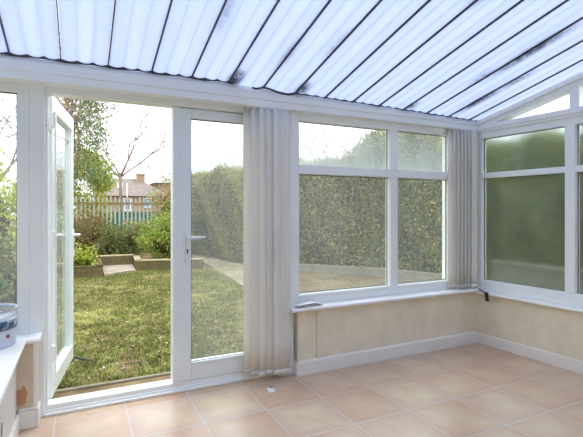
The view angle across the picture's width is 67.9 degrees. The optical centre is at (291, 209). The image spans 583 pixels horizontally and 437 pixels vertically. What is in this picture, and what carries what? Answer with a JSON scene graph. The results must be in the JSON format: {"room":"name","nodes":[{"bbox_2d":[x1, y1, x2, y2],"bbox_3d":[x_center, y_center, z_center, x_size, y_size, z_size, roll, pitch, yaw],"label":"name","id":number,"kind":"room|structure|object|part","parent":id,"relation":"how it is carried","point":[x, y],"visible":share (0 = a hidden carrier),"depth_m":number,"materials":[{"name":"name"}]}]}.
{"room":"sunroom","nodes":[
{"label":"sunroom","id":0,"kind":"room"},
{"bbox_2d":[0,366,16,436],"bbox_3d":[-0.338,1.032,-0.510,0.385,0.505,6.580,0,0,-26],"label":"wall","id":1,"kind":"structure","parent":0,"point":[8,407],"depth_m":2.28,"materials":[{"name":"paint"}]},
{"bbox_2d":[0,340,25,404],"bbox_3d":[-0.278,0.767,-0.505,0.377,0.028,6.535,0,0,-26],"label":"window sill","id":2,"kind":"structure","parent":1,"relation":"on","point":[9,356],"depth_m":2.14,"materials":[{"name":"white plastic"}]},
{"bbox_2d":[0,303,18,349],"bbox_3d":[-1.687,0.649,2.396,0.304,0.208,0.303,0,0,-26],"label":"tub","id":3,"kind":"object","parent":2,"relation":"on","point":[8,319],"visible":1,"depth_m":2.38,"materials":[{"name":"plastic"}]},
{"bbox_2d":[9,400,40,436],"bbox_3d":[-0.140,1.226,-0.352,0.120,0.118,6.690,0,0,-26],"label":"baseboard","id":4,"kind":"structure","parent":1,"relation":"attached to","point":[29,417],"depth_m":2.54,"materials":[{"name":"white paint"}]},
{"bbox_2d":[17,343,32,413],"bbox_3d":[-1.738,1.032,2.591,0.388,0.505,0.220,0,0,-26],"label":"wall","id":5,"kind":"structure","parent":0,"point":[25,363],"depth_m":2.55,"materials":[{"name":"paint"}]},
{"bbox_2d":[0,81,28,333],"bbox_3d":[-1.794,-0.009,2.607,0.380,1.532,0.080,0,0,-26],"label":"window","id":6,"kind":"structure","parent":5,"relation":"in","point":[21,90],"depth_m":2.64,"materials":[{"name":"white plastic"}]},
{"bbox_2d":[16,332,41,343],"bbox_3d":[-1.694,0.768,2.523,0.407,0.026,0.160,0,0,-26],"label":"window sill","id":7,"kind":"structure","parent":5,"relation":"on","point":[30,338],"depth_m":2.56,"materials":[{"name":"white plastic"}]},
{"bbox_2d":[33,343,37,406],"bbox_3d":[-1.524,0.974,2.576,0.023,0.387,0.014,0,0,-26],"label":"trim","id":8,"kind":"structure","parent":5,"relation":"attached to","point":[35,345],"depth_m":2.57,"materials":[{"name":"white paint"}]},
{"bbox_2d":[49,96,80,398],"bbox_3d":[-1.697,0.235,3.208,0.198,1.990,0.850,0,0,-22],"label":"door","id":9,"kind":"structure","parent":5,"relation":"in","point":[61,231],"depth_m":3.16,"materials":[{"name":"white plastic"}]},
{"bbox_3d":[-1.721,0.225,3.208,0.024,1.768,0.638,0,0,-18],"label":"pane","id":10,"kind":"part","parent":9,"relation":"part of","materials":[{"name":"clear glass"}]},
{"bbox_2d":[29,84,273,416],"bbox_3d":[-0.882,0.255,3.058,1.660,2.060,0.100,0,0,-26],"label":"door frame","id":11,"kind":"structure","parent":5,"relation":"attached to","point":[39,95],"depth_m":2.68,"materials":[{"name":"white plastic"}]},
{"bbox_2d":[171,106,242,383],"bbox_3d":[-0.516,0.248,3.211,0.722,1.954,0.140,0,0,-26],"label":"door","id":12,"kind":"structure","parent":5,"relation":"in","point":[183,368],"depth_m":3.08,"materials":[{"name":"white plastic"}]},
{"bbox_3d":[-0.827,0.248,3.087,0.055,1.954,0.090,0,0,-26],"label":"meeting post","id":13,"kind":"part","parent":12,"relation":"part of","materials":[{"name":"white plastic"}]},
{"bbox_3d":[-0.744,0.270,3.089,0.034,0.230,0.011,0,0,-26],"label":"handle","id":14,"kind":"part","parent":12,"relation":"part of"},
{"bbox_3d":[-0.681,0.199,3.085,0.132,0.025,0.058,0,0,-26],"label":"lever","id":15,"kind":"part","parent":12,"relation":"part of","materials":[{"name":"white metal"}]},
{"bbox_2d":[0,0,582,121],"bbox_3d":[1.636,-1.686,0.470,4.952,1.680,6.650,0,0,-26],"label":"ceiling","id":16,"kind":"structure","parent":0,"point":[469,60],"depth_m":2.71,"materials":[{"name":"white plastic"}]},
{"bbox_3d":[-0.326,-1.707,-0.487,0.256,1.625,6.650,0,0,-26],"label":"roof panel","id":17,"kind":"part","parent":16,"relation":"part of","materials":[{"name":"white plastic"}]},
{"bbox_3d":[-0.086,-1.708,-0.370,0.256,1.626,6.650,0,0,-26],"label":"roof panel","id":18,"kind":"part","parent":16,"relation":"part of","materials":[{"name":"white plastic"}]},
{"bbox_3d":[0.153,-1.709,-0.253,0.256,1.626,6.650,0,0,-26],"label":"roof panel","id":19,"kind":"part","parent":16,"relation":"part of","materials":[{"name":"white plastic"}]},
{"bbox_3d":[0.393,-1.710,-0.137,0.256,1.626,6.650,0,0,-26],"label":"roof panel","id":20,"kind":"part","parent":16,"relation":"part of","materials":[{"name":"white plastic"}]},
{"bbox_3d":[0.632,-1.712,-0.020,0.256,1.626,6.650,0,0,-26],"label":"roof panel","id":21,"kind":"part","parent":16,"relation":"part of","materials":[{"name":"white plastic"}]},
{"bbox_3d":[0.872,-1.713,0.097,0.256,1.626,6.650,0,0,-26],"label":"roof panel","id":22,"kind":"part","parent":16,"relation":"part of","materials":[{"name":"white plastic"}]},
{"bbox_2d":[0,54,475,129],"bbox_3d":[-0.123,-0.840,3.388,4.250,0.139,0.242,0,0,-26],"label":"beam","id":23,"kind":"structure","parent":16,"relation":"attached to","point":[14,69],"depth_m":2.97,"materials":[{"name":"white plastic"}]},
{"bbox_2d":[243,104,291,377],"bbox_3d":[-0.175,0.234,3.265,0.382,2.013,0.102,0,0,-26],"label":"vertical blind","id":24,"kind":"object","parent":23,"relation":"hanging from","point":[266,130],"visible":1,"depth_m":3.23,"materials":[{"name":"fabric"}]},
{"bbox_3d":[-0.171,-0.767,3.259,0.370,0.011,0.032,0,0,-26],"label":"head rail","id":25,"kind":"part","parent":24,"relation":"part of","materials":[{"name":"white plastic"}]},
{"bbox_2d":[448,128,477,288],"bbox_3d":[1.632,-0.015,4.120,0.321,1.516,0.074,0,0,-26],"label":"vertical blind","id":26,"kind":"object","parent":23,"relation":"hanging from","point":[462,143],"visible":1,"depth_m":4.11,"materials":[{"name":"fabric"}]},
{"bbox_3d":[1.111,-1.711,0.214,0.256,1.630,6.650,0,0,-26],"label":"roof panel","id":27,"kind":"part","parent":16,"relation":"part of","materials":[{"name":"white plastic"}]},
{"bbox_3d":[1.351,-1.703,0.331,0.256,1.632,6.650,0,0,-26],"label":"roof panel","id":28,"kind":"part","parent":16,"relation":"part of","materials":[{"name":"white plastic"}]},
{"bbox_3d":[1.591,-1.696,0.448,0.256,1.628,6.650,0,0,-26],"label":"roof panel","id":29,"kind":"part","parent":16,"relation":"part of","materials":[{"name":"white plastic"}]},
{"bbox_3d":[1.830,-1.692,0.564,0.256,1.628,6.650,0,0,-26],"label":"roof panel","id":30,"kind":"part","parent":16,"relation":"part of","materials":[{"name":"white plastic"}]},
{"bbox_3d":[2.070,-1.687,0.681,0.256,1.628,6.650,0,0,-26],"label":"roof panel","id":31,"kind":"part","parent":16,"relation":"part of","materials":[{"name":"white plastic"}]},
{"bbox_3d":[2.309,-1.682,0.798,0.256,1.630,6.650,0,0,-26],"label":"roof panel","id":32,"kind":"part","parent":16,"relation":"part of","materials":[{"name":"white plastic"}]},
{"bbox_3d":[2.549,-1.677,0.915,0.256,1.630,6.650,0,0,-26],"label":"roof panel","id":33,"kind":"part","parent":16,"relation":"part of","materials":[{"name":"white plastic"}]},
{"bbox_3d":[2.788,-1.671,1.032,0.256,1.630,6.650,0,0,-26],"label":"roof panel","id":34,"kind":"part","parent":16,"relation":"part of","materials":[{"name":"white plastic"}]},
{"bbox_3d":[3.028,-1.665,1.149,0.256,1.630,6.650,0,0,-26],"label":"roof panel","id":35,"kind":"part","parent":16,"relation":"part of","materials":[{"name":"white plastic"}]},
{"bbox_3d":[3.267,-1.660,1.265,0.256,1.628,6.650,0,0,-26],"label":"roof panel","id":36,"kind":"part","parent":16,"relation":"part of","materials":[{"name":"white plastic"}]},
{"bbox_2d":[18,343,582,436],"bbox_3d":[1.975,1.345,0.685,5.650,0.120,6.900,0,0,-26],"label":"floor","id":37,"kind":"structure","parent":0,"point":[474,389],"depth_m":2.83,"materials":[{"name":"tile"}]},
{"bbox_2d":[45,371,268,416],"bbox_3d":[-0.881,1.255,3.075,1.508,0.060,0.140,0,0,-26],"label":"threshold","id":38,"kind":"object","parent":37,"relation":"on","point":[62,405],"visible":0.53,"depth_m":2.94,"materials":[{"name":"white plastic"}]},
{"bbox_2d":[267,387,274,392],"bbox_3d":[-0.149,1.277,3.085,0.051,0.016,0.076,0,0,-26],"label":"paper scrap","id":39,"kind":"object","parent":37,"relation":"on","point":[269,389],"visible":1,"depth_m":3.07,"materials":[{"name":"white paper"}]},
{"bbox_2d":[278,111,293,375],"bbox_3d":[-0.074,0.255,3.435,0.128,2.060,0.160,0,0,-26],"label":"post","id":40,"kind":"object","parent":37,"relation":"on","point":[291,112],"visible":0.31,"depth_m":3.38,"materials":[{"name":"white plastic"}]},
{"bbox_2d":[294,292,475,362],"bbox_3d":[1.067,1.034,3.989,2.385,0.503,0.245,0,0,-26],"label":"wall","id":41,"kind":"structure","parent":0,"point":[333,331],"depth_m":3.69,"materials":[{"name":"beige paint"}]},
{"bbox_2d":[294,112,452,305],"bbox_3d":[0.771,-0.010,3.805,1.718,1.530,0.077,0,0,-26],"label":"window","id":42,"kind":"structure","parent":41,"relation":"in","point":[391,173],"depth_m":3.82,"materials":[{"name":"white plastic"}]},
{"bbox_2d":[293,331,476,375],"bbox_3d":[0.896,1.229,3.820,1.960,0.112,0.119,0,0,-26],"label":"baseboard","id":43,"kind":"structure","parent":41,"relation":"attached to","point":[305,367],"depth_m":3.69,"materials":[{"name":"white paint"}]},
{"bbox_2d":[290,287,482,312],"bbox_3d":[0.896,0.766,3.769,2.035,0.026,0.130,0,0,-26],"label":"window sill","id":44,"kind":"structure","parent":41,"relation":"on","point":[354,302],"depth_m":3.69,"materials":[{"name":"white plastic"}]},
{"bbox_2d":[292,301,322,307],"bbox_3d":[0.122,0.737,3.389,0.243,0.028,0.095,0,0,-26],"label":"folded slat","id":45,"kind":"object","parent":44,"relation":"on","point":[309,303],"visible":1,"depth_m":3.38,"materials":[{"name":"plastic"}]},
{"bbox_2d":[442,137,469,288],"bbox_3d":[1.665,-0.010,4.272,0.302,1.530,0.180,0,0,-26],"label":"post","id":46,"kind":"object","parent":41,"relation":"on","point":[442,137],"visible":0.19,"depth_m":4.27,"materials":[{"name":"white plastic"}]},
{"bbox_2d":[476,293,582,360],"bbox_3d":[3.618,1.042,1.438,0.245,0.487,6.640,0,0,-31],"label":"wall","id":47,"kind":"structure","parent":0,"point":[549,329],"depth_m":3.74,"materials":[{"name":"beige paint"}]},
{"bbox_2d":[474,291,582,312],"bbox_3d":[3.501,0.786,1.368,0.098,0.026,6.600,0,0,-31],"label":"window sill","id":48,"kind":"structure","parent":47,"relation":"on","point":[532,301],"depth_m":3.67,"materials":[{"name":"white plastic"}]},
{"bbox_2d":[478,288,488,300],"bbox_3d":[1.800,0.802,4.103,0.028,0.102,0.191,0,0,-14],"label":"strap","id":49,"kind":"object","parent":48,"relation":"on","point":[486,293],"visible":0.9,"depth_m":4.03,"materials":[{"name":"black rubber"}]},
{"bbox_2d":[475,72,582,307],"bbox_3d":[3.531,-0.820,1.421,0.132,3.201,6.660,0,0,-31],"label":"window","id":50,"kind":"structure","parent":47,"relation":"in","point":[530,168],"depth_m":3.77,"materials":[{"name":"white plastic"}]},
{"bbox_3d":[2.074,-0.520,3.878,0.022,0.338,0.764,0,0,-31],"label":"pane","id":51,"kind":"part","parent":50,"relation":"part of","materials":[{"name":"glass"}]},
{"bbox_3d":[2.074,0.183,3.878,0.022,0.981,0.764,0,0,-31],"label":"pane","id":52,"kind":"part","parent":50,"relation":"part of","materials":[{"name":"clear glass"}]},
{"bbox_3d":[3.543,-0.780,1.411,0.120,0.070,6.630,0,0,-31],"label":"head rail","id":53,"kind":"part","parent":50,"relation":"part of","materials":[{"name":"white plastic"}]},
{"bbox_3d":[2.296,-0.915,3.482,0.090,0.210,0.075,0,0,-31],"label":"post","id":54,"kind":"part","parent":50,"relation":"part of","materials":[{"name":"white plastic"}]},
{"bbox_3d":[2.508,-0.520,3.162,0.022,0.338,0.766,0,0,-31],"label":"pane","id":55,"kind":"part","parent":50,"relation":"part of","materials":[{"name":"clear glass"}]},
{"bbox_3d":[2.508,0.183,3.162,0.022,0.981,0.766,0,0,-31],"label":"pane","id":56,"kind":"part","parent":50,"relation":"part of","materials":[{"name":"clear glass"}]},
{"bbox_2d":[477,333,582,373],"bbox_3d":[3.509,1.236,1.372,0.020,0.098,6.600,0,0,-31],"label":"baseboard","id":57,"kind":"structure","parent":47,"relation":"attached to","point":[571,364],"depth_m":3.72,"materials":[{"name":"white paint"}]},
{"label":"outside","id":58,"kind":"structure","parent":0,"visible":0},
{"bbox_2d":[191,254,242,285],"bbox_3d":[-1.601,1.456,10.714,0.946,0.157,6.718,0,0,-23],"label":"garden path","id":59,"kind":"structure","parent":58,"point":[234,271],"depth_m":10.38,"materials":[{"name":"beige concrete"}]},
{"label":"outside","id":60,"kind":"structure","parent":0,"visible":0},
{"bbox_2d":[50,375,170,398],"bbox_3d":[-1.749,1.489,3.016,5.500,0.192,0.515,0,0,-26],"label":"gravel gap","id":61,"kind":"object","parent":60,"point":[82,391],"depth_m":3.42,"materials":[{"name":"stone"}]},
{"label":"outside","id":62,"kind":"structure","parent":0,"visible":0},
{"bbox_2d":[10,221,242,267],"bbox_3d":[-11.555,1.560,35.097,70.000,0.250,66.780,0,0,-26],"label":"ground","id":63,"kind":"structure","parent":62,"point":[210,256],"depth_m":13.08,"materials":[{"name":"soil"}]},
{"bbox_2d":[0,94,15,182],"bbox_3d":[-8.388,-1.731,11.771,4.288,6.242,3.513,0,0,-23],"label":"bare tree","id":64,"kind":"object","parent":63,"relation":"on","point":[13,160],"visible":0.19,"depth_m":11.58,"materials":[{"name":"grey plant"}]},
{"bbox_2d":[13,257,103,277],"bbox_3d":[-6.229,1.321,9.836,3.454,0.328,3.658,0,0,-26],"label":"raised bed","id":65,"kind":"object","parent":63,"relation":"on","point":[93,270],"visible":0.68,"depth_m":8.92,"materials":[{"name":"wood"}]},
{"bbox_2d":[73,238,99,265],"bbox_3d":[-4.574,0.933,9.250,0.884,0.659,0.848,0,0,-26],"label":"variegated plant","id":66,"kind":"object","parent":65,"relation":"on","point":[79,259],"visible":0.73,"depth_m":9.22,"materials":[{"name":"green plant"}]},
{"bbox_2d":[73,202,111,255],"bbox_3d":[-5.555,0.515,11.603,1.576,1.488,1.351,0,0,-14],"label":"shrub","id":67,"kind":"object","parent":65,"relation":"on","point":[85,227],"visible":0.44,"depth_m":11.51,"materials":[{"name":"plant"}]},
{"bbox_2d":[0,40,128,197],"bbox_3d":[-7.245,-2.207,13.691,3.652,7.191,5.208,0,0,-42],"label":"tree","id":68,"kind":"object","parent":63,"relation":"on","point":[79,116],"visible":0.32,"depth_m":13.14,"materials":[{"name":"green plant"}]},
{"bbox_2d":[73,145,121,228],"bbox_3d":[-7.865,-0.636,16.064,2.754,4.043,2.204,0,0,-26],"label":"conifer","id":69,"kind":"object","parent":63,"relation":"on","point":[99,187],"visible":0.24,"depth_m":16.04,"materials":[{"name":"plant"}]},
{"bbox_2d":[54,372,170,393],"bbox_3d":[-1.871,1.430,3.265,5.500,0.110,0.040,0,0,-26],"label":"edging","id":70,"kind":"object","parent":63,"relation":"on","point":[164,373],"visible":0.02,"depth_m":3.46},
{"bbox_2d":[98,253,133,265],"bbox_3d":[-4.701,1.295,11.498,0.790,0.380,2.008,0,0,-26],"label":"raised bed","id":71,"kind":"object","parent":63,"relation":"on","point":[122,259],"visible":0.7,"depth_m":10.62,"materials":[{"name":"wood"}]},
{"bbox_2d":[87,219,143,256],"bbox_3d":[-4.558,0.715,11.479,1.528,1.066,1.281,0,0,-20],"label":"shrub","id":72,"kind":"object","parent":71,"relation":"on","point":[119,241],"visible":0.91,"depth_m":11.24,"materials":[{"name":"green plant"}]},
{"bbox_2d":[73,195,159,250],"bbox_3d":[-6.582,0.440,14.978,4.700,1.890,0.185,0,0,-26],"label":"fence","id":73,"kind":"object","parent":63,"relation":"on","point":[102,202],"visible":0.27,"depth_m":15.13,"materials":[{"name":"wood"}]},
{"bbox_3d":[-6.551,-0.235,14.915,4.700,0.060,0.044,0,0,-26],"label":"rail","id":74,"kind":"part","parent":73,"relation":"part of","materials":[{"name":"wood"}]},
{"bbox_2d":[103,264,135,275],"bbox_3d":[-3.934,1.440,9.903,0.710,0.190,1.550,0,0,-26],"label":"stone step","id":75,"kind":"structure","parent":63,"relation":"on","point":[108,270],"depth_m":9.79,"materials":[{"name":"beige stone"}]},
{"bbox_2d":[99,212,156,240],"bbox_3d":[-6.533,0.735,17.079,2.630,1.300,0.030,0,0,-26],"label":"fence","id":76,"kind":"object","parent":63,"relation":"on","point":[117,213],"visible":0.12,"depth_m":17.06,"materials":[{"name":"wood"}]},
{"bbox_2d":[93,173,164,211],"bbox_3d":[-15.362,-0.965,40.850,6.400,4.900,7.899,0,0,-26],"label":"bungalow","id":77,"kind":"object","parent":63,"relation":"on","point":[130,188],"visible":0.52,"depth_m":38.29,"materials":[{"name":"brown brick"}]},
{"bbox_2d":[66,101,222,211],"bbox_3d":[-6.818,-2.824,19.183,7.391,8.425,6.761,0,0,-30],"label":"bare tree","id":78,"kind":"object","parent":63,"relation":"on","point":[120,174],"visible":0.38,"depth_m":18.76,"materials":[{"name":"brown plant"}]},
{"bbox_2d":[131,251,202,270],"bbox_3d":[-3.410,1.315,11.447,1.530,0.340,3.314,0,0,-23],"label":"raised bed","id":79,"kind":"object","parent":63,"relation":"on","point":[146,262],"visible":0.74,"depth_m":10.03,"materials":[{"name":"wood"}]},
{"bbox_2d":[122,217,152,251],"bbox_3d":[-4.446,0.694,12.769,1.365,1.092,1.381,0,0,18],"label":"shrub","id":80,"kind":"object","parent":79,"relation":"on","point":[136,223],"visible":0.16,"depth_m":12.56,"materials":[{"name":"green plant"}]},
{"bbox_2d":[132,208,195,258],"bbox_3d":[-3.183,0.567,10.978,1.474,1.342,1.483,0,0,33],"label":"leafy shrub","id":81,"kind":"object","parent":79,"relation":"on","point":[159,238],"visible":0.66,"depth_m":10.78,"materials":[{"name":"green plant"}]},
{"bbox_2d":[141,167,202,246],"bbox_3d":[-3.541,0.040,13.367,1.732,2.720,1.962,0,0,22],"label":"bush","id":82,"kind":"object","parent":63,"relation":"on","point":[165,203],"visible":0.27,"depth_m":13.14,"materials":[{"name":"green plant"}]},
{"bbox_3d":[-3.654,0.304,13.376,0.845,2.168,0.614,0,0,-16],"label":"stem","id":83,"kind":"part","parent":82,"relation":"part of","materials":[{"name":"green plant"}]},
{"bbox_2d":[149,149,242,192],"bbox_3d":[-6.168,-3.115,54.847,23.000,9.200,8.800,0,0,-26],"label":"house","id":84,"kind":"structure","parent":63,"relation":"on","point":[236,158],"depth_m":51.28,"materials":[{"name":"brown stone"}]},
{"bbox_2d":[191,131,405,267],"bbox_3d":[-0.963,-0.199,12.621,9.474,3.301,2.545,0,0,44],"label":"hedge","id":85,"kind":"object","parent":63,"relation":"on","point":[331,232],"visible":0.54,"depth_m":10.39,"materials":[{"name":"green plant"}]},
{"bbox_2d":[299,123,367,163],"bbox_3d":[2.486,-2.366,25.280,4.596,7.515,6.830,0,0,35],"label":"bare tree","id":86,"kind":"object","parent":63,"relation":"on","point":[335,128],"visible":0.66,"depth_m":25.20,"materials":[{"name":"grey plant"}]},
{"bbox_2d":[299,263,441,280],"bbox_3d":[1.420,1.355,9.168,5.680,0.260,0.583,0,0,37],"label":"kerb","id":87,"kind":"object","parent":63,"relation":"on","point":[309,268],"visible":0.23,"depth_m":9.18,"materials":[{"name":"concrete"}]},
{"bbox_2d":[357,130,441,273],"bbox_3d":[3.510,-0.230,8.526,1.894,3.362,4.956,0,0,-37],"label":"hedge","id":88,"kind":"object","parent":63,"relation":"on","point":[420,208],"visible":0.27,"depth_m":9.18,"materials":[{"name":"green plant"}]},
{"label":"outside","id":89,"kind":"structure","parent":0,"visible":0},
{"bbox_2d":[0,268,242,389],"bbox_3d":[-4.959,1.485,5.492,9.900,0.200,6.680,0,0,-26],"label":"lawn","id":90,"kind":"structure","parent":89,"point":[117,366],"depth_m":5.24,"materials":[{"name":"green plant"}]},
{"bbox_2d":[0,224,15,306],"bbox_3d":[-4.404,0.810,6.191,1.666,1.218,1.531,0,0,9],"label":"shrub","id":91,"kind":"object","parent":90,"relation":"on","point":[7,265],"visible":0.44,"depth_m":6.23,"materials":[{"name":"green plant"}]},
{"bbox_2d":[0,147,15,255],"bbox_3d":[-5.649,0.017,7.786,2.102,2.792,2.230,0,0,44],"label":"shrub","id":92,"kind":"object","parent":90,"relation":"on","point":[10,202],"visible":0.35,"depth_m":7.66,"materials":[{"name":"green plant"}]},
{"bbox_2d":[73,356,96,362],"bbox_3d":[-1.872,1.362,3.944,0.272,0.030,0.033,0,0,21],"label":"stick","id":93,"kind":"object","parent":90,"relation":"on","point":[75,357],"visible":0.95,"depth_m":3.95,"materials":[{"name":"grey wood"}]},
{"bbox_2d":[0,272,385,396],"bbox_3d":[-0.915,1.376,6.646,7.016,0.032,6.173,0,0,-26],"label":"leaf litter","id":94,"kind":"object","parent":90,"relation":"on","point":[226,349],"visible":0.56,"depth_m":5.13,"materials":[{"name":"green plant"}]},
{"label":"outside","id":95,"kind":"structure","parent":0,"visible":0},
{"bbox_2d":[226,272,417,292],"bbox_3d":[1.148,1.492,8.025,4.100,0.185,6.980,0,0,-26],"label":"patio","id":96,"kind":"structure","parent":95,"point":[325,281],"depth_m":8.48,"materials":[{"name":"beige stone"}]}
]}

